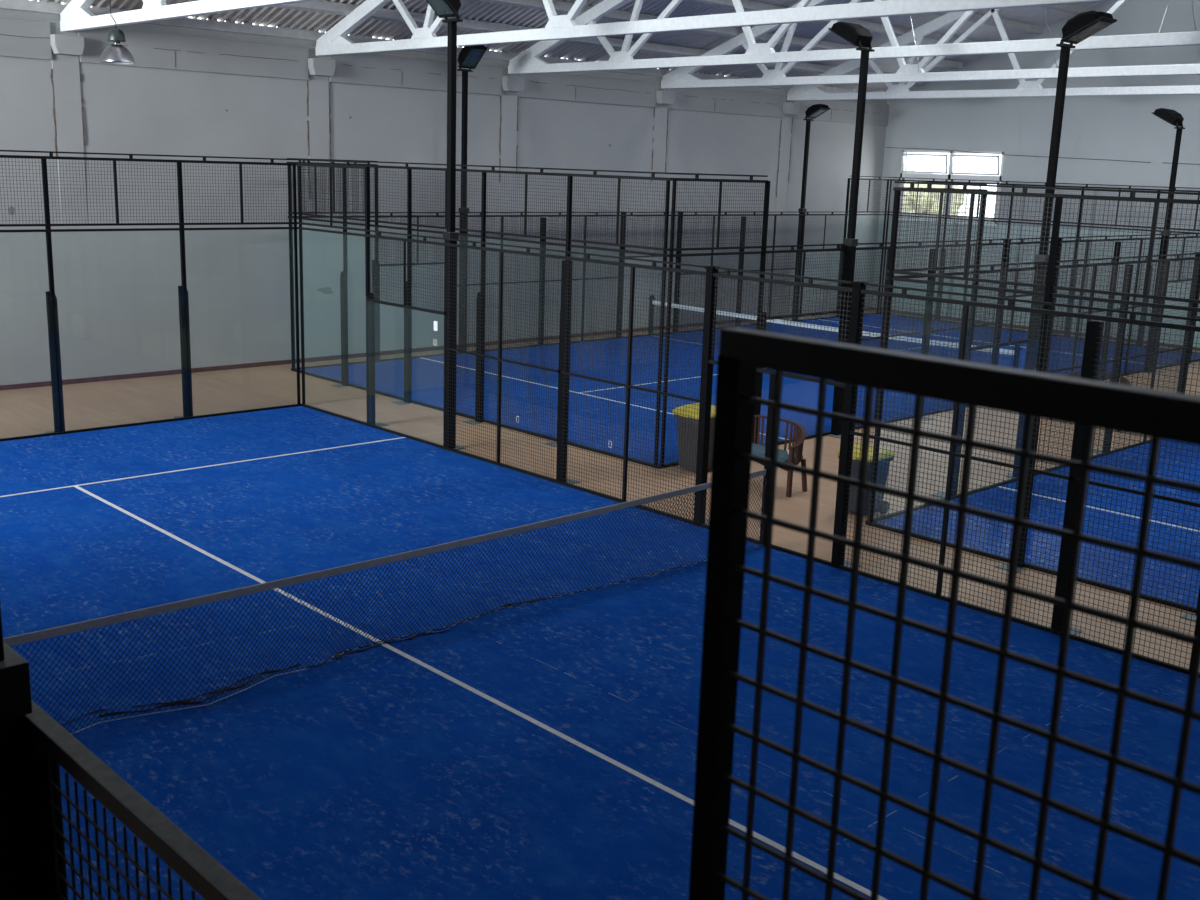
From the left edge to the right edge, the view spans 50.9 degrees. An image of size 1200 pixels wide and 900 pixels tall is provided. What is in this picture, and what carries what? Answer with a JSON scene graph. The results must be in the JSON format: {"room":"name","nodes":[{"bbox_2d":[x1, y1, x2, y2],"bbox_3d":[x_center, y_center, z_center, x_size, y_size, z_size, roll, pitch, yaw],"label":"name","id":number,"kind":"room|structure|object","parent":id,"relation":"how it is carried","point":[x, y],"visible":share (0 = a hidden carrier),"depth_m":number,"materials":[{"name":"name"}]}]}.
{"room":"sports hall","nodes":[
{"label":"sports hall","id":0,"kind":"room"},
{"bbox_2d":[0,16,888,384],"bbox_3d":[-5.689,-4.870,25.364,39.250,6.200,0.540,-10,17,-43],"label":"wall","id":1,"kind":"structure","parent":0,"point":[116,292],"depth_m":25.11,"materials":[{"name":"paint"}]},
{"bbox_2d":[0,307,870,390],"bbox_3d":[-5.761,-1.882,26.009,39.230,0.085,0.025,-10,17,-43],"label":"baseboard","id":2,"kind":"structure","parent":1,"relation":"attached to","point":[357,355],"depth_m":24.85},
{"bbox_2d":[0,0,1100,103],"bbox_3d":[3.626,-7.949,14.768,39.825,5.096,27.080,-10,17,-43],"label":"ceiling","id":3,"kind":"structure","parent":0,"point":[300,23],"depth_m":27.53,"materials":[{"name":"paint"}]},
{"bbox_2d":[60,0,312,31],"bbox_3d":[0.092,-7.123,11.525,0.140,5.020,26.480,-10,17,-43],"label":"roof truss","id":4,"kind":"object","parent":3,"relation":"attached to","point":[75,16],"visible":1,"depth_m":18.88,"materials":[{"name":"white metal"}]},
{"bbox_2d":[100,3,134,63],"bbox_3d":[-7.581,-6.559,19.745,0.520,0.950,0.520,-10,17,-43],"label":"pendant lamp","id":5,"kind":"object","parent":4,"relation":"hanging from","point":[116,53],"visible":1,"depth_m":19.66,"materials":[{"name":"silver metal"}]},
{"bbox_2d":[315,0,1118,55],"bbox_3d":[3.661,-7.756,14.852,0.140,5.020,26.480,-10,17,-43],"label":"roof truss","id":6,"kind":"object","parent":3,"relation":"attached to","point":[334,41],"visible":1,"depth_m":18.68,"materials":[{"name":"white metal"}]},
{"bbox_2d":[508,0,1199,73],"bbox_3d":[7.186,-8.381,18.138,0.140,5.020,26.480,-10,17,-43],"label":"roof truss","id":7,"kind":"object","parent":3,"relation":"attached to","point":[528,61],"visible":0.98,"depth_m":22.73,"materials":[{"name":"white metal"}]},
{"bbox_2d":[661,0,1199,88],"bbox_3d":[10.733,-9.010,21.445,0.140,5.020,26.480,-10,17,-43],"label":"roof truss","id":8,"kind":"object","parent":3,"relation":"attached to","point":[681,77],"visible":0.92,"depth_m":26.57,"materials":[{"name":"white metal"}]},
{"bbox_2d":[1044,6,1056,66],"bbox_3d":[8.498,-9.045,23.659,0.017,3.593,0.616,-10,17,-43],"label":"hanging wire","id":9,"kind":"object","parent":8,"relation":"hanging from","point":[1044,6],"visible":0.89,"depth_m":23.85,"materials":[{"name":"silver metal"}]},
{"bbox_2d":[1192,0,1199,81],"bbox_3d":[10.546,-8.940,21.777,0.015,4.991,0.314,-10,17,-43],"label":"wire","id":10,"kind":"object","parent":8,"relation":"hanging from","point":[1192,0],"visible":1,"depth_m":22.15,"materials":[{"name":"silver metal"}]},
{"bbox_2d":[787,0,1199,100],"bbox_3d":[14.367,-9.655,24.833,0.140,5.020,26.480,-10,17,-43],"label":"roof truss","id":11,"kind":"object","parent":3,"relation":"attached to","point":[1025,88],"visible":0.85,"depth_m":30.77,"materials":[{"name":"white metal"}]},
{"bbox_2d":[0,310,1199,671],"bbox_3d":[3.343,0.674,16.729,39.250,0.200,26.520,-10,17,-43],"label":"floor","id":12,"kind":"structure","parent":0,"point":[25,411],"depth_m":19.09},
{"bbox_2d":[0,606,35,899],"bbox_3d":[-1.088,0.314,2.634,0.691,6.432,0.430,-10,17,-43],"label":"fence post","id":13,"kind":"object","parent":12,"relation":"on","point":[16,860],"visible":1,"depth_m":2.54,"materials":[{"name":"black metal"}]},
{"bbox_2d":[0,150,301,441],"bbox_3d":[-8.684,-2.103,17.531,10.000,4.067,0.320,-10,17,-43],"label":"fence","id":14,"kind":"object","parent":12,"relation":"on","point":[51,299],"depth_m":18.91,"materials":[{"name":"black metal"}]},
{"bbox_2d":[426,0,462,450],"bbox_3d":[-2.237,-3.160,17.673,0.623,6.490,0.430,-10,17,-43],"label":"light pole","id":15,"kind":"object","parent":12,"relation":"on","point":[442,8],"visible":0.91,"depth_m":17.74,"materials":[{"name":"black metal"}]},
{"bbox_2d":[457,45,487,353],"bbox_3d":[-2.794,-5.254,26.850,0.430,6.483,0.612,-10,17,-43],"label":"light pole","id":16,"kind":"object","parent":12,"relation":"on","point":[469,57],"visible":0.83,"depth_m":26.65,"materials":[{"name":"black metal"}]},
{"bbox_2d":[287,158,671,468],"bbox_3d":[-2.646,-2.614,20.688,0.320,4.067,10.000,-10,17,-43],"label":"fence","id":17,"kind":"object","parent":12,"relation":"on","point":[407,398],"depth_m":20.12,"materials":[{"name":"grey metal"}]},
{"bbox_2d":[290,158,889,368],"bbox_3d":[1.184,-4.854,31.148,20.000,4.067,0.345,-10,17,-43],"label":"fence","id":18,"kind":"object","parent":12,"relation":"on","point":[543,221],"visible":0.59,"depth_m":29.97,"materials":[{"name":"black metal"}]},
{"bbox_2d":[0,406,1199,899],"bbox_3d":[-1.779,1.720,10.852,9.950,0.015,19.950,-10,17,-43],"label":"court","id":19,"kind":"object","parent":12,"relation":"on","point":[546,749],"visible":0.8,"depth_m":9.98,"materials":[{"name":"blue carpet"}]},
{"bbox_2d":[3,469,765,733],"bbox_3d":[-1.861,1.260,10.852,9.938,0.889,0.420,-10,17,-43],"label":"net","id":20,"kind":"object","parent":19,"relation":"on","point":[99,622],"visible":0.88,"depth_m":10.58,"materials":[{"name":"black fabric"}]},
{"bbox_2d":[22,327,1199,899],"bbox_3d":[-5.433,0.435,6.944,0.345,4.007,20.000,-10,17,-43],"label":"fence","id":21,"kind":"object","parent":12,"relation":"on","point":[1158,415],"visible":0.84,"depth_m":1.02,"materials":[{"name":"glass"},{"name":"black wire"},{"name":"black painted steel"}]},
{"bbox_2d":[672,403,714,470],"bbox_3d":[1.397,-0.184,17.633,0.700,0.944,0.560,-10,17,-43],"label":"wheelie bin","id":22,"kind":"object","parent":12,"relation":"on","point":[691,406],"visible":0.29,"depth_m":17.47,"materials":[{"name":"grey plastic"}]},
{"bbox_2d":[297,159,1199,677],"bbox_3d":[2.007,-0.913,13.872,0.345,4.067,20.000,-10,17,-43],"label":"fence","id":23,"kind":"object","parent":12,"relation":"on","point":[1094,332],"visible":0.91,"depth_m":14.06,"materials":[{"name":"glass"},{"name":"black wire"},{"name":"black painted steel"}]},
{"bbox_2d":[300,314,1199,464],"bbox_3d":[4.642,-1.944,27.992,19.950,0.015,9.950,-10,17,-43],"label":"court","id":24,"kind":"object","parent":12,"relation":"on","point":[427,372],"visible":0.44,"depth_m":24.19,"materials":[{"name":"blue carpet"}]},
{"bbox_2d":[648,295,1021,368],"bbox_3d":[4.659,-2.439,27.879,0.180,1.008,9.942,-10,17,-43],"label":"net","id":25,"kind":"object","parent":24,"relation":"on","point":[652,298],"visible":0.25,"depth_m":28.44,"materials":[{"name":"black fabric"}]},
{"bbox_2d":[752,415,806,496],"bbox_3d":[2.217,0.035,16.913,0.510,0.897,1.310,-10,17,-43],"label":"armchair","id":26,"kind":"object","parent":12,"relation":"on","point":[795,456],"visible":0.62,"depth_m":16.68,"materials":[{"name":"red wood"}]},
{"bbox_2d":[752,443,802,462],"bbox_3d":[2.186,0.021,16.878,0.400,0.069,1.090,-10,17,-43],"label":"cushion","id":27,"kind":"object","parent":26,"relation":"on","point":[758,449],"depth_m":16.68,"materials":[{"name":"teal fabric"}]},
{"bbox_2d":[790,104,830,321],"bbox_3d":[5.762,-6.492,34.842,0.430,5.932,0.691,-10,17,-43],"label":"light pole","id":28,"kind":"object","parent":12,"relation":"on","point":[816,110],"visible":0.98,"depth_m":34.75,"materials":[{"name":"black metal"}]},
{"bbox_2d":[828,22,874,436],"bbox_3d":[3.776,-3.391,19.833,0.430,6.382,0.691,-10,17,-43],"label":"light pole","id":29,"kind":"object","parent":12,"relation":"on","point":[855,34],"visible":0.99,"depth_m":19.48,"materials":[{"name":"black metal"}]},
{"bbox_2d":[837,444,894,514],"bbox_3d":[3.293,0.360,15.688,0.644,0.869,0.515,-10,17,-43],"label":"wheelie bin","id":30,"kind":"object","parent":12,"relation":"on","point":[891,453],"visible":0.36,"depth_m":15.54,"materials":[{"name":"grey plastic"}]},
{"bbox_2d":[659,173,1199,468],"bbox_3d":[8.235,-2.983,23.941,20.000,4.067,0.345,-10,17,-43],"label":"fence","id":31,"kind":"object","parent":12,"relation":"on","point":[763,252],"visible":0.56,"depth_m":21.05,"materials":[{"name":"black metal"}]},
{"bbox_2d":[866,181,1199,621],"bbox_3d":[6.636,-0.151,11.199,0.320,4.067,10.000,-10,17,-43],"label":"fence","id":32,"kind":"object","parent":12,"relation":"on","point":[1048,294],"depth_m":13.26,"materials":[{"name":"black metal"}]},
{"bbox_2d":[866,181,1199,521],"bbox_3d":[10.466,-2.391,21.660,20.000,4.067,0.345,-10,17,-43],"label":"fence","id":33,"kind":"object","parent":12,"relation":"on","point":[1192,314],"visible":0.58,"depth_m":18.00,"materials":[{"name":"black metal"}]},
{"bbox_2d":[877,439,1199,607],"bbox_3d":[13.924,0.518,18.503,19.950,0.015,9.950,-10,17,-43],"label":"court","id":34,"kind":"object","parent":12,"relation":"on","point":[1174,444],"visible":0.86,"depth_m":15.56,"materials":[{"name":"blue carpet"}]},
{"bbox_2d":[879,177,1199,353],"bbox_3d":[12.065,-5.222,34.401,0.320,4.067,10.000,-10,17,-43],"label":"fence","id":35,"kind":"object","parent":12,"relation":"on","point":[1079,223],"depth_m":33.97,"materials":[{"name":"black metal"}]},
{"bbox_2d":[1006,10,1116,477],"bbox_3d":[6.200,-2.631,17.066,0.430,6.282,0.691,-10,17,-43],"label":"light pole","id":36,"kind":"object","parent":12,"relation":"on","point":[1084,25],"visible":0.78,"depth_m":16.82,"materials":[{"name":"black metal"}]},
{"bbox_2d":[1065,371,1130,431],"bbox_3d":[8.590,-0.891,21.954,0.510,0.897,1.310,-10,17,-43],"label":"armchair","id":37,"kind":"object","parent":12,"relation":"on","point":[1075,374],"visible":0.16,"depth_m":21.90,"materials":[{"name":"red wood"}]},
{"bbox_2d":[1144,108,1184,372],"bbox_3d":[12.245,-4.577,27.809,0.430,5.732,0.691,-10,17,-43],"label":"light pole","id":38,"kind":"object","parent":12,"relation":"on","point":[1172,117],"visible":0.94,"depth_m":27.40,"materials":[{"name":"black metal"}]},
{"bbox_2d":[872,0,1199,346],"bbox_3d":[17.868,-7.426,28.836,0.320,11.204,27.120,-10,17,-43],"label":"wall","id":39,"kind":"structure","parent":0,"point":[1111,139],"depth_m":33.91,"materials":[{"name":"paint"}]},
{"bbox_2d":[898,150,1003,225],"bbox_3d":[10.204,-7.686,36.843,0.368,2.050,3.440,-10,17,-43],"label":"window","id":40,"kind":"structure","parent":39,"relation":"in","point":[949,174],"depth_m":36.71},
{"bbox_2d":[905,178,996,216],"bbox_3d":[10.320,-7.368,37.040,0.014,1.150,3.350,-10,17,-43],"label":"window pane","id":41,"kind":"object","parent":40,"relation":"attached to","point":[911,178],"depth_m":37.30,"materials":[{"name":"clear glass"}]},
{"bbox_2d":[873,307,1199,350],"bbox_3d":[17.581,-1.986,29.953,0.025,0.085,26.480,-10,17,-43],"label":"baseboard","id":42,"kind":"structure","parent":39,"relation":"attached to","point":[916,314],"depth_m":35.92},
{"label":"outside","id":43,"kind":"structure","parent":0,"visible":0},
{"bbox_3d":[32.044,-5.645,49.142,47.250,0.200,90.000,-10,17,-43],"label":"trim","id":44,"kind":"structure","parent":43,"visible":0},
{"bbox_2d":[904,167,962,214],"bbox_3d":[9.598,-7.527,44.192,2.013,4.848,6.226,-10,17,-43],"label":"hedge","id":45,"kind":"object","parent":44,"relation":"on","point":[907,169],"visible":0.06,"depth_m":42.08,"materials":[{"name":"green plant"}]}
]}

